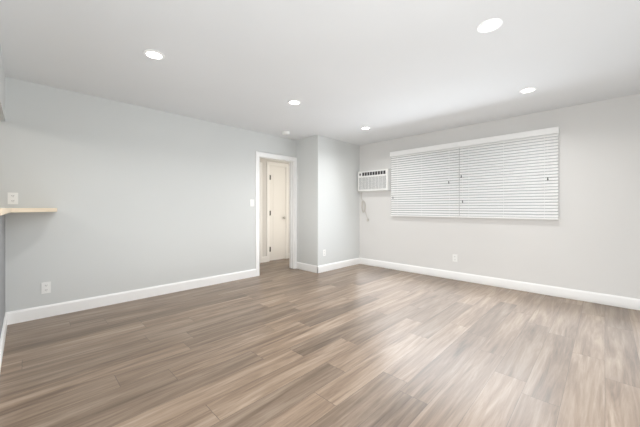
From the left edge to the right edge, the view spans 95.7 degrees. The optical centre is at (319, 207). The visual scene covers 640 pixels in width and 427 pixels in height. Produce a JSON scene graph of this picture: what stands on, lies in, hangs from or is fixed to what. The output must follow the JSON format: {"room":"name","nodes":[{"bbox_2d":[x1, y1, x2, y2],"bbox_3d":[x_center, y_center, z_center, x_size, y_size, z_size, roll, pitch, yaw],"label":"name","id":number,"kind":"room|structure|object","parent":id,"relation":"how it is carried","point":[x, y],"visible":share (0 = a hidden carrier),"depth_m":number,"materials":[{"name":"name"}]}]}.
{"room":"empty living room","nodes":[
{"label":"empty living room","id":0,"kind":"room"},
{"bbox_2d":[0,46,4,336],"bbox_3d":[-1.272,-0.070,0.974,5.220,2.440,0.120,0,0,45],"label":"wall","id":1,"kind":"structure","parent":0,"point":[2,217],"depth_m":2.50,"materials":[{"name":"grey paint"}]},
{"bbox_2d":[0,311,11,370],"bbox_3d":[-1.268,1.087,1.064,5.100,0.125,0.015,0,0,44],"label":"baseboard","id":2,"kind":"structure","parent":1,"relation":"attached to","point":[8,315],"depth_m":2.47,"materials":[{"name":"white paint"}]},
{"bbox_2d":[0,208,56,214],"bbox_3d":[-2.315,0.019,2.210,2.000,0.038,0.542,0,0,45],"label":"shelf","id":3,"kind":"object","parent":1,"relation":"on","point":[3,211],"visible":1,"depth_m":2.56,"materials":[{"name":"beige laminate"}]},
{"bbox_2d":[0,77,295,311],"bbox_3d":[-2.250,-0.070,3.788,0.120,2.440,7.690,0,0,45],"label":"wall","id":4,"kind":"structure","parent":0,"point":[138,197],"depth_m":3.50,"materials":[{"name":"grey paint"}]},
{"bbox_2d":[8,192,17,203],"bbox_3d":[-3.052,-0.095,2.880,0.009,0.116,0.072,0,0,45],"label":"outlet","id":5,"kind":"object","parent":4,"relation":"attached to","point":[12,198],"visible":1,"depth_m":2.88,"materials":[{"name":"white plastic"}]},
{"bbox_2d":[41,282,50,293],"bbox_3d":[-2.884,0.840,3.051,0.009,0.116,0.072,0,0,45],"label":"outlet","id":6,"kind":"object","parent":4,"relation":"attached to","point":[45,287],"visible":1,"depth_m":3.05,"materials":[{"name":"white plastic"}]},
{"bbox_2d":[12,269,255,323],"bbox_3d":[-2.072,1.087,3.872,0.015,0.125,2.832,0,0,44],"label":"baseboard","id":7,"kind":"structure","parent":4,"relation":"attached to","point":[25,315],"depth_m":3.50,"materials":[{"name":"white paint"}]},
{"bbox_2d":[256,151,296,275],"bbox_3d":[-0.812,0.098,5.252,0.152,2.109,0.904,0,0,45],"label":"door frame","id":8,"kind":"structure","parent":4,"relation":"attached to","point":[292,211],"depth_m":5.48,"materials":[{"name":"white paint"}]},
{"bbox_2d":[260,158,288,256],"bbox_3d":[-1.491,-0.070,5.916,0.120,2.440,4.190,0,0,44],"label":"wall","id":9,"kind":"structure","parent":0,"point":[264,206],"depth_m":6.14,"materials":[{"name":"grey paint"}]},
{"bbox_2d":[259,161,288,262],"bbox_3d":[-1.341,0.077,6.057,0.136,2.149,1.650,0,0,45],"label":"door frame","id":10,"kind":"structure","parent":9,"relation":"attached to","point":[269,164],"depth_m":6.22,"materials":[{"name":"white paint"}]},
{"bbox_2d":[270,166,285,260],"bbox_3d":[-0.919,0.111,6.381,0.123,2.055,0.440,0,0,45],"label":"door","id":11,"kind":"structure","parent":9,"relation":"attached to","point":[277,213],"depth_m":6.39,"materials":[{"name":"white paint"}]},
{"bbox_2d":[0,259,639,426],"bbox_3d":[-0.622,1.200,2.399,6.390,0.100,8.090,0,0,45],"label":"floor","id":12,"kind":"structure","parent":0,"point":[278,343],"depth_m":2.21,"materials":[{"name":"wood"}]},
{"bbox_2d":[0,0,639,145],"bbox_3d":[-0.622,-1.340,2.399,6.390,0.100,8.090,0,0,45],"label":"ceiling","id":13,"kind":"structure","parent":0,"point":[347,70],"depth_m":2.50,"materials":[{"name":"white paint"}]},
{"bbox_2d":[143,49,164,59],"bbox_3d":[-1.393,-1.286,2.434,0.156,0.008,0.156,0,0,45],"label":"recessed light","id":14,"kind":"object","parent":13,"relation":"in","point":[154,54],"visible":1,"depth_m":2.43,"materials":[{"name":"white paint"}]},
{"bbox_2d":[288,100,300,104],"bbox_3d":[-0.314,-1.286,3.533,0.156,0.008,0.156,0,0,45],"label":"recessed light","id":15,"kind":"object","parent":13,"relation":"in","point":[294,102],"visible":1,"depth_m":3.53,"materials":[{"name":"white paint"}]},
{"bbox_2d":[477,18,502,32],"bbox_3d":[1.198,-1.286,2.047,0.156,0.008,0.156,0,0,45],"label":"recessed light","id":16,"kind":"object","parent":13,"relation":"in","point":[489,25],"visible":1,"depth_m":2.04,"materials":[{"name":"white paint"}]},
{"bbox_2d":[519,87,536,92],"bbox_3d":[2.271,-1.286,3.167,0.156,0.008,0.156,0,0,45],"label":"recessed light","id":17,"kind":"object","parent":13,"relation":"in","point":[528,89],"visible":1,"depth_m":3.16,"materials":[{"name":"white paint"}]},
{"bbox_2d":[296,135,359,265],"bbox_3d":[0.183,-0.070,5.765,0.580,2.440,1.220,0,0,45],"label":"wall","id":18,"kind":"structure","parent":0,"point":[328,204],"depth_m":5.41,"materials":[{"name":"grey paint"}]},
{"bbox_2d":[296,262,315,271],"bbox_3d":[-0.260,1.087,5.335,0.550,0.125,0.015,0,0,44],"label":"baseboard","id":19,"kind":"structure","parent":18,"relation":"attached to","point":[307,267],"depth_m":5.31,"materials":[{"name":"white paint"}]},
{"bbox_2d":[316,258,359,272],"bbox_3d":[0.377,1.087,5.538,0.015,0.125,1.198,0,0,44],"label":"baseboard","id":20,"kind":"structure","parent":18,"relation":"attached to","point":[327,267],"depth_m":5.48,"materials":[{"name":"white paint"}]},
{"bbox_2d":[360,93,639,298],"bbox_3d":[2.265,-0.070,4.659,5.340,2.440,0.120,0,0,45],"label":"wall","id":21,"kind":"structure","parent":0,"point":[589,240],"depth_m":3.75,"materials":[{"name":"grey paint"}]},
{"bbox_2d":[358,169,390,191],"bbox_3d":[1.050,-0.535,5.684,0.700,0.400,0.120,0,0,45],"label":"air conditioner unit","id":22,"kind":"object","parent":21,"relation":"attached to","point":[376,180],"visible":1,"depth_m":5.60,"materials":[{"name":"white plastic"}]},
{"bbox_2d":[361,193,368,220],"bbox_3d":[0.905,-0.031,5.879,0.022,0.602,0.190,0,0,-42],"label":"cord","id":23,"kind":"object","parent":22,"relation":"hanging from","point":[364,207],"visible":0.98,"depth_m":5.89,"materials":[{"name":"grey plastic"}]},
{"bbox_2d":[390,142,459,217],"bbox_3d":[1.777,-0.445,4.994,1.254,1.190,0.080,0,0,45],"label":"window blind","id":24,"kind":"object","parent":21,"relation":"attached to","point":[424,183],"visible":1,"depth_m":4.95,"materials":[{"name":"white plastic"}]},
{"bbox_2d":[453,254,456,261],"bbox_3d":[2.170,0.805,4.662,0.072,0.116,0.009,0,0,45],"label":"outlet","id":25,"kind":"object","parent":21,"relation":"attached to","point":[454,257],"visible":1,"depth_m":4.66,"materials":[{"name":"white plastic"}]},
{"bbox_2d":[398,134,548,155],"bbox_3d":[2.261,-0.440,4.641,2.344,1.103,0.090,0,0,45],"label":"window","id":26,"kind":"structure","parent":21,"relation":"in","point":[477,144],"depth_m":4.41,"materials":[{"name":"white"}]},
{"bbox_2d":[360,258,639,309],"bbox_3d":[2.417,1.087,4.414,4.500,0.125,0.015,0,0,44],"label":"baseboard","id":27,"kind":"structure","parent":21,"relation":"attached to","point":[606,299],"depth_m":4.04,"materials":[{"name":"white paint"}]},
{"bbox_2d":[458,127,558,219],"bbox_3d":[2.636,-0.445,4.151,1.219,1.190,0.080,0,0,45],"label":"window blind","id":28,"kind":"object","parent":21,"relation":"attached to","point":[514,178],"visible":0.92,"depth_m":4.08,"materials":[{"name":"white plastic"}]}
]}

